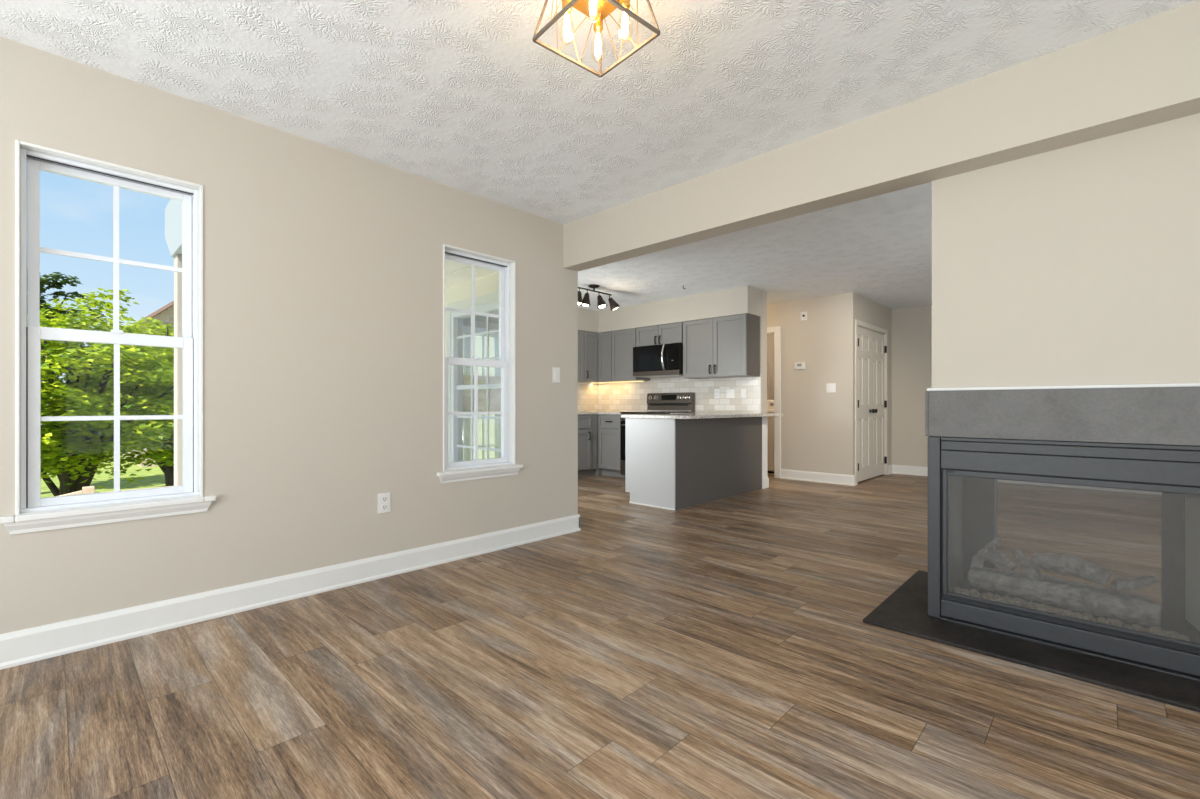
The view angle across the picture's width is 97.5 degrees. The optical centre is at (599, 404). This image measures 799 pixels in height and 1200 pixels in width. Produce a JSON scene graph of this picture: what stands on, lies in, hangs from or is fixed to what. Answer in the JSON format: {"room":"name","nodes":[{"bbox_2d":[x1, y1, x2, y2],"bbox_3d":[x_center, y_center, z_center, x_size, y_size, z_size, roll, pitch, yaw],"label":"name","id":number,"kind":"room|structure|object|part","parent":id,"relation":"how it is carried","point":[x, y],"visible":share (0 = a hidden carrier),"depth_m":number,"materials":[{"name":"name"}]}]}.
{"room":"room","nodes":[
{"label":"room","id":0,"kind":"room"},
{"bbox_2d":[0,37,577,633],"bbox_3d":[-2.104,-0.204,2.365,0.150,2.440,5.401,0,0,44],"label":"wall","id":1,"kind":"structure","parent":0,"point":[323,264],"depth_m":2.77,"materials":[{"name":"beige paint"}]},
{"bbox_2d":[0,140,215,534],"bbox_3d":[-2.127,-0.268,2.316,0.184,1.543,0.687,0,0,44],"label":"window","id":2,"kind":"structure","parent":1,"relation":"in","point":[33,513],"depth_m":2.25,"materials":[{"name":"white paint"}]},
{"bbox_3d":[-2.157,-0.642,2.345,0.030,0.726,0.535,0,0,44],"label":"sash frame","id":3,"kind":"part","parent":2,"relation":"part of","materials":[{"name":"white plastic"}]},
{"bbox_3d":[-2.127,0.043,2.316,0.044,0.743,0.533,0,0,44],"label":"sash frame","id":4,"kind":"part","parent":2,"relation":"part of","materials":[{"name":"white plastic"}]},
{"bbox_2d":[0,514,580,669],"bbox_3d":[-2.002,0.951,2.346,0.022,0.130,5.315,0,0,44],"label":"baseboard","id":5,"kind":"structure","parent":1,"relation":"attached to","point":[29,645],"depth_m":2.58,"materials":[{"name":"white paint"}]},
{"bbox_2d":[378,492,390,513],"bbox_3d":[-1.276,0.579,3.112,0.009,0.118,0.075,0,0,44],"label":"wall outlet","id":6,"kind":"object","parent":1,"relation":"attached to","point":[384,499],"visible":1,"depth_m":3.11,"materials":[{"name":"white plastic"}]},
{"bbox_2d":[437,244,522,482],"bbox_3d":[-0.855,-0.268,3.642,0.184,1.543,0.670,0,0,44],"label":"window","id":7,"kind":"structure","parent":1,"relation":"in","point":[506,465],"depth_m":3.71,"materials":[{"name":"white paint"}]},
{"bbox_3d":[-0.885,-0.642,3.671,0.030,0.726,0.518,0,0,44],"label":"sash frame","id":8,"kind":"part","parent":7,"relation":"part of","materials":[{"name":"white plastic"}]},
{"bbox_3d":[-0.855,0.043,3.642,0.044,0.743,0.516,0,0,44],"label":"sash frame","id":9,"kind":"part","parent":7,"relation":"part of","materials":[{"name":"white plastic"}]},
{"bbox_2d":[552,367,559,382],"bbox_3d":[-0.338,-0.233,4.088,0.012,0.118,0.075,0,0,44],"label":"light switch","id":10,"kind":"object","parent":1,"relation":"attached to","point":[555,371],"visible":1,"depth_m":4.08,"materials":[{"name":"white plastic"}]},
{"bbox_2d":[445,260,498,287],"bbox_3d":[-1.499,-1.284,4.881,2.440,0.260,0.649,0,0,44],"label":"soffit","id":11,"kind":"structure","parent":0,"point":[456,273],"depth_m":4.78,"materials":[{"name":"beige paint"}]},
{"bbox_2d":[463,319,498,329],"bbox_3d":[-1.173,-0.204,7.381,0.150,2.440,3.129,0,0,44],"label":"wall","id":12,"kind":"structure","parent":0,"point":[466,322],"depth_m":6.88,"materials":[{"name":"beige paint"}]},
{"bbox_2d":[463,326,500,460],"bbox_3d":[-1.720,0.001,6.810,0.090,2.030,1.050,0,0,44],"label":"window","id":13,"kind":"structure","parent":12,"relation":"in","point":[466,329],"depth_m":6.98,"materials":[{"name":"white plastic"}]},
{"bbox_2d":[463,375,597,411],"bbox_3d":[-0.998,-0.134,7.445,0.014,0.500,2.766,0,0,44],"label":"tiled wall","id":14,"kind":"structure","parent":12,"relation":"attached to","point":[587,392],"depth_m":7.02,"materials":[{"name":"tile"}]},
{"bbox_2d":[578,330,583,380],"bbox_3d":[-0.539,-0.724,7.653,0.352,0.744,0.597,0,0,44],"label":"upper cabinet","id":15,"kind":"object","parent":12,"relation":"attached to","point":[580,333],"visible":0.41,"depth_m":7.73,"materials":[{"name":"grey paint"}]},
{"bbox_2d":[578,331,597,381],"bbox_3d":[-0.227,-0.724,7.978,0.352,0.744,0.295,0,0,44],"label":"upper cabinet","id":16,"kind":"object","parent":12,"relation":"attached to","point":[590,338],"visible":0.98,"depth_m":7.88,"materials":[{"name":"grey paint"}]},
{"bbox_3d":[-0.133,-0.724,7.888,0.020,0.732,0.290,0,0,44],"label":"door","id":17,"kind":"part","parent":16,"relation":"part of","materials":[{"name":"grey paint"}]},
{"bbox_2d":[0,0,1197,310],"bbox_3d":[0.675,-1.499,3.890,7.750,0.150,11.450,0,0,44],"label":"ceiling","id":18,"kind":"structure","parent":0,"point":[458,94],"depth_m":2.34,"materials":[{"name":"white paint"}]},
{"bbox_2d":[532,0,660,76],"bbox_3d":[-0.013,-1.291,1.682,0.294,0.264,0.294,0,0,-41],"label":"ceiling light","id":19,"kind":"object","parent":18,"relation":"attached to","point":[597,10],"visible":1,"depth_m":1.72,"materials":[{"name":"gold metal"}]},
{"bbox_2d":[562,0,571,38],"bbox_3d":[-0.106,-1.234,1.689,0.052,0.151,0.052,0,0,44],"label":"bulb","id":20,"kind":"object","parent":19,"relation":"attached to","point":[564,2],"depth_m":1.68,"materials":[{"name":"white glass"}]},
{"bbox_2d":[589,0,596,15],"bbox_3d":[-0.020,-1.234,1.589,0.052,0.151,0.052,0,0,44],"label":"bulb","id":21,"kind":"object","parent":19,"relation":"attached to","point":[591,1],"depth_m":1.59,"materials":[{"name":"white glass"}]},
{"bbox_3d":[-0.013,-1.366,1.682,0.176,0.115,0.176,0,0,-41],"label":"canopy plate","id":22,"kind":"part","parent":19,"relation":"part of","materials":[{"name":"gold metal"}]},
{"bbox_2d":[593,14,602,55],"bbox_3d":[-0.006,-1.234,1.775,0.052,0.151,0.052,0,0,44],"label":"bulb","id":23,"kind":"object","parent":19,"relation":"attached to","point":[598,18],"depth_m":1.77,"materials":[{"name":"white glass"}]},
{"bbox_2d":[620,0,629,35],"bbox_3d":[0.080,-1.234,1.675,0.052,0.151,0.052,0,0,44],"label":"bulb","id":24,"kind":"object","parent":19,"relation":"attached to","point":[625,3],"depth_m":1.67,"materials":[{"name":"white glass"}]},
{"bbox_2d":[578,284,619,310],"bbox_3d":[-0.035,-1.292,6.290,0.724,0.262,0.158,0,0,-40],"label":"track light","id":25,"kind":"object","parent":18,"relation":"attached to","point":[585,301],"visible":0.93,"depth_m":6.27,"materials":[{"name":"black metal"}]},
{"bbox_2d":[0,473,1199,798],"bbox_3d":[0.675,1.076,3.890,7.750,0.120,11.450,0,0,44],"label":"floor","id":26,"kind":"structure","parent":0,"point":[723,648],"depth_m":1.88,"materials":[{"name":"brown wood"}]},
{"bbox_2d":[578,414,597,476],"bbox_3d":[-0.449,0.575,7.532,0.656,0.882,0.647,0,0,44],"label":"base cabinet","id":27,"kind":"object","parent":26,"relation":"on","point":[588,423],"visible":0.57,"depth_m":7.41,"materials":[{"name":"grey paint"}]},
{"bbox_3d":[-0.294,0.238,7.286,0.020,0.175,0.470,0,0,44],"label":"drawer","id":28,"kind":"part","parent":27,"relation":"part of","materials":[{"name":"grey paint"}]},
{"bbox_3d":[-0.294,0.626,7.286,0.020,0.550,0.470,0,0,44],"label":"door","id":29,"kind":"part","parent":27,"relation":"part of","materials":[{"name":"grey paint"}]},
{"bbox_2d":[578,411,620,414],"bbox_3d":[-0.279,0.117,7.419,1.057,0.032,1.804,0,0,44],"label":"countertop","id":30,"kind":"structure","parent":27,"relation":"on","point":[582,412],"depth_m":7.41,"materials":[{"name":"stone"}]},
{"bbox_2d":[595,469,601,474],"bbox_3d":[-0.028,0.966,7.630,0.070,0.100,0.072,0,0,44],"label":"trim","id":31,"kind":"structure","parent":26,"relation":"on","point":[597,471],"depth_m":7.60,"materials":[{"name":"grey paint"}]},
{"bbox_2d":[598,414,624,477],"bbox_3d":[0.331,0.575,7.623,0.452,0.882,0.665,0,0,44],"label":"base cabinet","id":32,"kind":"object","parent":26,"relation":"on","point":[609,425],"visible":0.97,"depth_m":7.42,"materials":[{"name":"grey paint"}]},
{"bbox_3d":[0.135,0.238,7.415,0.420,0.175,0.020,0,0,44],"label":"drawer","id":33,"kind":"part","parent":32,"relation":"part of","materials":[{"name":"grey paint"}]},
{"bbox_3d":[0.135,0.626,7.415,0.420,0.550,0.020,0,0,44],"label":"door","id":34,"kind":"part","parent":32,"relation":"part of","materials":[{"name":"grey paint"}]},
{"bbox_2d":[620,392,693,474],"bbox_3d":[0.769,0.423,7.170,0.790,1.186,0.696,0,0,44],"label":"range","id":35,"kind":"object","parent":26,"relation":"on","point":[659,403],"visible":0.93,"depth_m":7.22,"materials":[{"name":"silver metal"}]},
{"bbox_3d":[0.574,0.864,6.966,0.782,0.195,0.030,0,0,44],"label":"storage drawer","id":36,"kind":"part","parent":35,"relation":"part of","materials":[{"name":"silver metal"}]},
{"bbox_3d":[0.573,0.486,6.965,0.782,0.540,0.032,0,0,44],"label":"oven door","id":37,"kind":"part","parent":35,"relation":"part of","materials":[{"name":"black glass"}]},
{"bbox_2d":[620,411,691,413],"bbox_3d":[0.759,0.102,7.159,0.790,0.016,0.585,0,0,44],"label":"cooktop","id":38,"kind":"object","parent":35,"relation":"in","point":[646,412],"depth_m":7.02,"materials":[{"name":"black glass"}]},
{"bbox_2d":[625,417,761,509],"bbox_3d":[1.094,0.575,5.960,0.691,0.882,1.809,0,0,44],"label":"base cabinet","id":39,"kind":"object","parent":26,"relation":"on","point":[671,464],"visible":0.94,"depth_m":5.42,"materials":[{"name":"grey paint"}]},
{"bbox_3d":[0.499,0.575,5.304,0.628,0.882,0.016,0,0,44],"label":"panel","id":40,"kind":"part","parent":39,"relation":"part of","materials":[{"name":"grey paint"}]},
{"bbox_2d":[621,412,782,418],"bbox_3d":[1.117,0.117,6.084,1.150,0.032,2.052,0,0,44],"label":"countertop","id":41,"kind":"structure","parent":39,"relation":"on","point":[697,415],"depth_m":5.51,"materials":[{"name":"stone"}]},
{"bbox_3d":[1.342,0.575,5.742,0.018,0.882,1.782,0,0,44],"label":"panel","id":42,"kind":"part","parent":39,"relation":"part of","materials":[{"name":"grey paint"}]},
{"bbox_2d":[767,400,773,472],"bbox_3d":[2.741,0.466,8.074,0.660,1.099,0.650,0,0,44],"label":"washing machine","id":43,"kind":"object","parent":26,"relation":"on","point":[770,403],"visible":0.23,"depth_m":7.82,"materials":[{"name":"white metal"}]},
{"bbox_3d":[2.905,0.001,8.245,0.660,0.168,0.177,0,0,44],"label":"control panel","id":44,"kind":"part","parent":43,"relation":"part of","materials":[{"name":"plastic"}]},
{"bbox_2d":[863,570,1199,711],"bbox_3d":[2.126,1.008,2.300,1.515,0.016,1.018,0,0,44],"label":"hearth slab","id":45,"kind":"object","parent":26,"relation":"on","point":[905,610],"visible":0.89,"depth_m":2.12,"materials":[{"name":"black stone"}]},
{"bbox_2d":[928,436,1199,681],"bbox_3d":[2.078,0.575,2.338,0.977,0.850,0.528,0,0,44],"label":"gas fireplace","id":46,"kind":"object","parent":45,"relation":"on","point":[963,473],"visible":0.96,"depth_m":2.23,"materials":[{"name":"grey metal"}]},
{"bbox_3d":[1.596,0.575,2.504,0.051,0.850,0.060,0,0,44],"label":"post","id":47,"kind":"part","parent":46,"relation":"part of","materials":[{"name":"grey metal"}]},
{"bbox_2d":[967,537,1001,578],"bbox_3d":[1.860,0.751,2.548,0.140,0.236,0.057,0,0,17],"label":"log","id":48,"kind":"object","parent":46,"relation":"in","point":[978,560],"visible":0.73,"depth_m":2.53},
{"bbox_2d":[925,387,1199,445],"bbox_3d":[2.085,0.041,2.346,0.997,0.215,0.517,0,0,44],"label":"mantel","id":49,"kind":"object","parent":46,"relation":"on","point":[1140,415],"visible":1,"depth_m":2.14,"materials":[{"name":"grey stone"}]},
{"bbox_2d":[969,567,1161,626],"bbox_3d":[2.005,0.832,2.309,0.109,0.106,0.632,0,0,-43],"label":"log","id":50,"kind":"object","parent":46,"relation":"in","point":[1096,602],"visible":1,"depth_m":2.25,"materials":[{"name":"grey wood"}]},
{"bbox_2d":[979,549,1016,572],"bbox_3d":[1.896,0.738,2.513,0.062,0.098,0.148,0,0,-41],"label":"log","id":51,"kind":"object","parent":50,"relation":"on","point":[999,558],"visible":0.97,"depth_m":2.49,"materials":[{"name":"grey wood"}]},
{"bbox_2d":[1013,550,1043,579],"bbox_3d":[1.957,0.736,2.397,0.057,0.119,0.145,0,0,1],"label":"log","id":52,"kind":"object","parent":50,"relation":"on","point":[1032,573],"visible":0.99,"depth_m":2.38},
{"bbox_2d":[1031,552,1111,585],"bbox_3d":[2.091,0.721,2.338,0.090,0.108,0.264,0,0,-40],"label":"log","id":53,"kind":"object","parent":50,"relation":"on","point":[1075,566],"visible":0.96,"depth_m":2.31,"materials":[{"name":"grey wood"}]},
{"bbox_2d":[1110,575,1155,592],"bbox_3d":[2.236,0.750,2.207,0.135,0.092,0.053,0,0,25],"label":"log","id":54,"kind":"object","parent":50,"relation":"on","point":[1130,583],"visible":1,"depth_m":2.19,"materials":[{"name":"grey wood"}]},
{"bbox_2d":[982,567,1150,600],"bbox_3d":[2.099,0.849,2.435,0.626,0.094,0.100,0,0,44],"label":"log","id":55,"kind":"object","parent":46,"relation":"in","point":[1078,584],"visible":0.15,"depth_m":2.37,"materials":[{"name":"grey wood"}]},
{"bbox_3d":[1.924,0.254,2.170,0.882,0.085,0.028,0,0,44],"label":"panel","id":56,"kind":"part","parent":46,"relation":"part of","materials":[{"name":"grey metal"}]},
{"bbox_3d":[1.924,0.948,2.169,0.882,0.076,0.030,0,0,44],"label":"panel","id":57,"kind":"part","parent":46,"relation":"part of","materials":[{"name":"grey metal"}]},
{"bbox_3d":[1.929,0.594,2.172,0.877,0.588,0.018,0,0,44],"label":"glass frame","id":58,"kind":"part","parent":46,"relation":"part of","materials":[{"name":"clear glass"}]},
{"bbox_2d":[953,586,1190,641],"bbox_3d":[1.953,0.882,2.246,0.761,0.040,0.092,0,0,44],"label":"ember grit","id":59,"kind":"object","parent":46,"relation":"in","point":[1156,630],"visible":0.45,"depth_m":2.21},
{"bbox_3d":[2.223,0.590,2.461,0.858,0.617,0.030,0,0,44],"label":"frame","id":60,"kind":"part","parent":46,"relation":"part of","materials":[{"name":"clear glass"}]},
{"bbox_2d":[465,285,760,332],"bbox_3d":[-0.104,-1.260,6.356,2.812,0.327,3.129,0,0,44],"label":"wall","id":61,"kind":"structure","parent":0,"point":[744,299],"depth_m":6.96,"materials":[{"name":"beige paint"}]},
{"bbox_2d":[650,290,766,412],"bbox_3d":[0.977,-0.204,7.587,2.968,2.440,0.145,0,0,44],"label":"wall","id":62,"kind":"structure","parent":0,"point":[763,318],"depth_m":6.55,"materials":[{"name":"beige paint"}]},
{"bbox_2d":[598,331,617,381],"bbox_3d":[0.182,-0.724,7.999,0.274,0.744,0.329,0,0,44],"label":"upper cabinet","id":63,"kind":"object","parent":62,"relation":"attached to","point":[604,338],"visible":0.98,"depth_m":7.88,"materials":[{"name":"grey paint"}]},
{"bbox_3d":[0.076,-0.724,7.887,0.267,0.732,0.020,0,0,44],"label":"door","id":64,"kind":"part","parent":63,"relation":"part of","materials":[{"name":"grey paint"}]},
{"bbox_2d":[612,328,649,381],"bbox_3d":[0.451,-0.724,7.741,0.462,0.744,0.329,0,0,44],"label":"upper cabinet","id":65,"kind":"object","parent":62,"relation":"attached to","point":[623,341],"visible":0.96,"depth_m":7.63,"materials":[{"name":"grey paint"}]},
{"bbox_2d":[591,381,643,383],"bbox_3d":[0.245,-0.346,7.978,1.030,0.012,0.055,0,0,44],"label":"light","id":66,"kind":"object","parent":65,"relation":"attached to","point":[621,381],"visible":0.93,"depth_m":7.95,"materials":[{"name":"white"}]},
{"bbox_3d":[0.344,-0.724,7.630,0.457,0.732,0.020,0,0,44],"label":"door","id":67,"kind":"part","parent":65,"relation":"part of","materials":[{"name":"grey paint"}]},
{"bbox_2d":[636,322,682,346],"bbox_3d":[0.895,-0.956,7.290,0.787,0.280,0.365,0,0,44],"label":"upper cabinet","id":68,"kind":"object","parent":62,"relation":"attached to","point":[670,333],"visible":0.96,"depth_m":7.16,"materials":[{"name":"grey paint"}]},
{"bbox_3d":[0.659,-0.957,7.327,0.387,0.266,0.020,0,0,44],"label":"door","id":69,"kind":"part","parent":68,"relation":"part of","materials":[{"name":"grey paint"}]},
{"bbox_2d":[633,343,682,377],"bbox_3d":[0.856,-0.604,7.248,0.786,0.419,0.453,0,0,44],"label":"microwave","id":70,"kind":"object","parent":68,"relation":"attached to","point":[663,360],"visible":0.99,"depth_m":7.10,"materials":[{"name":"black metal"}]},
{"bbox_3d":[0.680,-0.638,7.210,0.586,0.349,0.020,0,0,44],"label":"door","id":71,"kind":"part","parent":70,"relation":"part of","materials":[{"name":"black glass"}]},
{"bbox_3d":[0.837,-0.636,7.000,0.027,0.353,0.070,0,0,44],"label":"handle","id":72,"kind":"part","parent":70,"relation":"part of","materials":[{"name":"silver metal"}]},
{"bbox_3d":[0.965,-0.638,6.937,0.198,0.349,0.020,0,0,44],"label":"control panel","id":73,"kind":"part","parent":70,"relation":"part of","materials":[{"name":"black glass"}]},
{"bbox_3d":[0.942,-0.957,7.057,0.387,0.266,0.020,0,0,44],"label":"door","id":74,"kind":"part","parent":68,"relation":"part of","materials":[{"name":"grey paint"}]},
{"bbox_2d":[598,374,760,412],"bbox_3d":[0.975,-0.134,7.480,2.813,0.500,0.014,0,0,44],"label":"tiled wall","id":75,"kind":"structure","parent":62,"relation":"attached to","point":[623,396],"depth_m":7.17,"materials":[{"name":"tile"}]},
{"bbox_2d":[714,389,719,397],"bbox_3d":[1.539,-0.149,6.922,0.075,0.118,0.009,0,0,44],"label":"wall outlet","id":76,"kind":"object","parent":75,"relation":"attached to","point":[716,391],"visible":1,"depth_m":6.92,"materials":[{"name":"white plastic"}]},
{"bbox_2d":[727,389,734,397],"bbox_3d":[1.683,-0.149,6.782,0.115,0.118,0.012,0,0,44],"label":"light switch","id":77,"kind":"object","parent":75,"relation":"attached to","point":[730,392],"visible":1,"depth_m":6.78,"materials":[{"name":"white plastic"}]},
{"bbox_2d":[741,389,745,397],"bbox_3d":[1.816,-0.149,6.654,0.075,0.118,0.012,0,0,44],"label":"light switch","id":78,"kind":"object","parent":75,"relation":"attached to","point":[743,391],"visible":1,"depth_m":6.65,"materials":[{"name":"white plastic"}]},
{"bbox_2d":[683,313,759,378],"bbox_3d":[1.518,-0.724,6.693,0.922,0.744,0.365,0,0,44],"label":"upper cabinet","id":79,"kind":"object","parent":62,"relation":"attached to","point":[725,346],"visible":1,"depth_m":6.52,"materials":[{"name":"grey paint"}]},
{"bbox_3d":[1.258,-0.724,6.754,0.450,0.732,0.020,0,0,44],"label":"door","id":80,"kind":"part","parent":79,"relation":"part of","materials":[{"name":"grey paint"}]},
{"bbox_3d":[1.585,-0.724,6.440,0.450,0.732,0.020,0,0,44],"label":"door","id":81,"kind":"part","parent":79,"relation":"part of","materials":[{"name":"grey paint"}]},
{"bbox_3d":[1.869,-0.724,6.396,0.004,0.744,0.308,0,0,44],"label":"panel","id":82,"kind":"part","parent":79,"relation":"part of","materials":[{"name":"grey paint"}]},
{"bbox_2d":[762,416,767,478],"bbox_3d":[1.992,0.575,6.452,0.068,0.882,0.140,0,0,44],"label":"trim","id":83,"kind":"structure","parent":62,"relation":"attached to","point":[764,419],"depth_m":6.43,"materials":[{"name":"white paint"}]},
{"bbox_2d":[762,478,768,488],"bbox_3d":[2.046,0.956,6.487,0.072,0.120,0.268,0,0,19],"label":"baseboard","id":84,"kind":"structure","parent":62,"relation":"attached to","point":[765,482],"depth_m":6.41,"materials":[{"name":"white paint"}]},
{"bbox_2d":[767,292,891,474],"bbox_3d":[2.402,-0.204,8.552,3.790,2.440,1.670,0,0,44],"label":"wall","id":85,"kind":"structure","parent":0,"point":[818,426],"depth_m":6.96,"materials":[{"name":"beige paint"}]},
{"bbox_2d":[767,326,780,477],"bbox_3d":[2.164,-0.039,7.678,1.035,2.110,0.122,0,0,44],"label":"trim","id":86,"kind":"structure","parent":85,"relation":"attached to","point":[776,330],"depth_m":7.30,"materials":[{"name":"white paint"}]},
{"bbox_2d":[794,362,804,369],"bbox_3d":[2.694,-0.529,7.093,0.140,0.094,0.031,0,0,44],"label":"thermostat","id":87,"kind":"object","parent":85,"relation":"attached to","point":[797,365],"visible":1,"depth_m":7.08,"materials":[{"name":"white plastic"}]},
{"bbox_2d":[801,311,806,319],"bbox_3d":[2.733,-1.196,7.062,0.086,0.113,0.022,0,0,44],"label":"door chime","id":88,"kind":"object","parent":85,"relation":"attached to","point":[803,314],"visible":1,"depth_m":7.05,"materials":[{"name":"white plastic"}]},
{"bbox_2d":[780,469,856,485],"bbox_3d":[2.876,0.951,6.974,0.967,0.130,0.092,0,0,44],"label":"baseboard","id":89,"kind":"structure","parent":85,"relation":"attached to","point":[842,479],"depth_m":6.91,"materials":[{"name":"white paint"}]},
{"bbox_2d":[826,383,835,392],"bbox_3d":[2.994,-0.221,6.818,0.118,0.118,0.012,0,0,44],"label":"light switch","id":90,"kind":"object","parent":85,"relation":"attached to","point":[830,387],"visible":1,"depth_m":6.82,"materials":[{"name":"white plastic"}]},
{"bbox_2d":[855,319,887,483],"bbox_3d":[3.691,-0.036,7.191,0.153,2.105,1.354,0,0,44],"label":"door","id":91,"kind":"structure","parent":85,"relation":"in","point":[871,346],"depth_m":7.19,"materials":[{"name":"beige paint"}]},
{"bbox_2d":[767,305,931,466],"bbox_3d":[4.400,-0.204,7.883,7.600,2.440,0.130,0,0,44],"label":"wall","id":92,"kind":"structure","parent":0,"point":[911,326],"depth_m":7.68,"materials":[{"name":"beige paint"}]},
{"bbox_2d":[888,464,1161,494],"bbox_3d":[5.640,0.951,6.438,3.810,0.130,0.240,0,0,44],"label":"baseboard","id":93,"kind":"structure","parent":92,"relation":"attached to","point":[896,469],"depth_m":6.78,"materials":[{"name":"white paint"}]},
{"bbox_2d":[563,0,1199,271],"bbox_3d":[1.425,-1.252,2.613,4.600,0.343,0.158,0,0,44],"label":"wall header","id":94,"kind":"structure","parent":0,"point":[1146,72],"depth_m":2.40,"materials":[{"name":"beige paint"}]},
{"bbox_2d":[932,113,1199,387],"bbox_3d":[2.505,-0.204,1.949,2.122,2.440,0.398,0,0,44],"label":"wall","id":95,"kind":"structure","parent":0,"point":[1078,264],"depth_m":2.19,"materials":[{"name":"beige paint"}]},
{"bbox_2d":[927,383,1199,390],"bbox_3d":[2.353,-0.074,1.803,2.138,0.014,0.024,0,0,44],"label":"trim","id":96,"kind":"structure","parent":95,"relation":"attached to","point":[1172,384],"depth_m":2.17,"materials":[{"name":"white paint"}]},
{"bbox_3d":[-1.341,-0.054,5.292,2.799,2.740,0.119,0,0,44],"label":"wall","id":97,"kind":"structure","parent":0,"visible":0},
{"bbox_2d":[445,273,498,356],"bbox_3d":[-1.266,0.051,5.124,2.440,2.510,0.020,0,0,44],"label":"trim","id":98,"kind":"structure","parent":97,"relation":"attached to","point":[488,284],"depth_m":5.12,"materials":[{"name":"beige paint"}]},
{"bbox_2d":[447,291,500,461],"bbox_3d":[-1.153,-0.177,5.083,1.050,1.713,0.120,0,0,44],"label":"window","id":99,"kind":"structure","parent":97,"relation":"in","point":[488,303],"depth_m":5.33,"materials":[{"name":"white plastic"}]},
{"label":"outside","id":100,"kind":"structure","parent":0,"visible":0},
{"bbox_2d":[41,436,165,497],"bbox_3d":[-17.027,2.716,30.183,59.800,0.200,100.000,0,0,44],"label":"lawn","id":101,"kind":"structure","parent":100,"point":[155,477],"depth_m":18.23,"materials":[{"name":"green plant"}]},
{"bbox_2d":[40,272,106,385],"bbox_3d":[-16.703,-0.789,15.116,3.438,6.835,3.746,0,0,44],"label":"tree","id":102,"kind":"object","parent":101,"relation":"on","point":[55,278],"visible":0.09,"depth_m":15.65,"materials":[{"name":"green plant"}]},
{"bbox_2d":[40,288,173,496],"bbox_3d":[-7.608,0.432,7.674,3.865,4.424,3.285,0,0,28],"label":"leafy tree","id":103,"kind":"object","parent":101,"relation":"on","point":[69,452],"visible":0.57,"depth_m":7.35,"materials":[{"name":"green plant"}]},
{"bbox_2d":[55,486,170,496],"bbox_3d":[-5.280,1.731,5.452,0.090,1.770,3.259,0,0,44],"label":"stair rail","id":104,"kind":"object","parent":101,"relation":"on","point":[89,489],"visible":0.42,"depth_m":5.40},
{"bbox_3d":[-5.864,1.067,4.844,0.090,0.372,1.573,0,0,44],"label":"rail","id":105,"kind":"part","parent":104,"relation":"part of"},
{"bbox_3d":[-5.291,1.731,5.441,0.090,1.770,0.090,0,0,44],"label":"post","id":106,"kind":"part","parent":104,"relation":"part of","materials":[{"name":"beige wood"}]},
{"bbox_3d":[-4.706,0.936,6.051,0.060,0.040,1.600,0,0,44],"label":"rail","id":107,"kind":"part","parent":104,"relation":"part of","materials":[{"name":"beige wood"}]},
{"bbox_2d":[60,317,173,485],"bbox_3d":[-9.129,0.388,11.149,3.470,4.486,3.609,0,0,34],"label":"leafy tree","id":108,"kind":"object","parent":101,"relation":"on","point":[168,471],"visible":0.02,"depth_m":10.72,"materials":[{"name":"green plant"}]},
{"bbox_2d":[83,348,166,449],"bbox_3d":[-12.384,0.475,15.494,4.648,4.335,5.254,0,0,44],"label":"tree","id":109,"kind":"object","parent":101,"relation":"on","point":[162,348],"visible":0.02,"depth_m":14.88,"materials":[{"name":"green plant"}]},
{"bbox_2d":[123,301,173,467],"bbox_3d":[-18.823,-2.574,28.165,8.600,10.380,10.100,0,0,44],"label":"brick house","id":110,"kind":"structure","parent":101,"relation":"on","point":[165,314],"depth_m":22.45,"materials":[{"name":"red brick"}]},
{"bbox_2d":[463,334,494,459],"bbox_3d":[-7.947,-0.724,22.169,8.600,6.680,9.700,0,0,44],"label":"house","id":111,"kind":"structure","parent":101,"relation":"on","point":[478,339],"depth_m":20.08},
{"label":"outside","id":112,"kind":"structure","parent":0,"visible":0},
{"bbox_3d":[-3.343,1.376,4.113,4.040,0.120,4.310,0,0,44],"label":"porch slab","id":113,"kind":"object","parent":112,"visible":0},
{"bbox_2d":[174,254,181,485],"bbox_3d":[-3.201,0.086,4.074,0.180,2.460,0.180,0,0,44],"label":"post","id":114,"kind":"object","parent":113,"relation":"on","point":[178,258],"visible":0.07,"depth_m":3.99,"materials":[{"name":"paint"}]},
{"bbox_2d":[165,199,181,256],"bbox_3d":[-2.663,-1.374,3.558,2.290,0.460,0.170,0,0,44],"label":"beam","id":115,"kind":"structure","parent":114,"relation":"on","point":[173,210],"depth_m":3.99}
]}

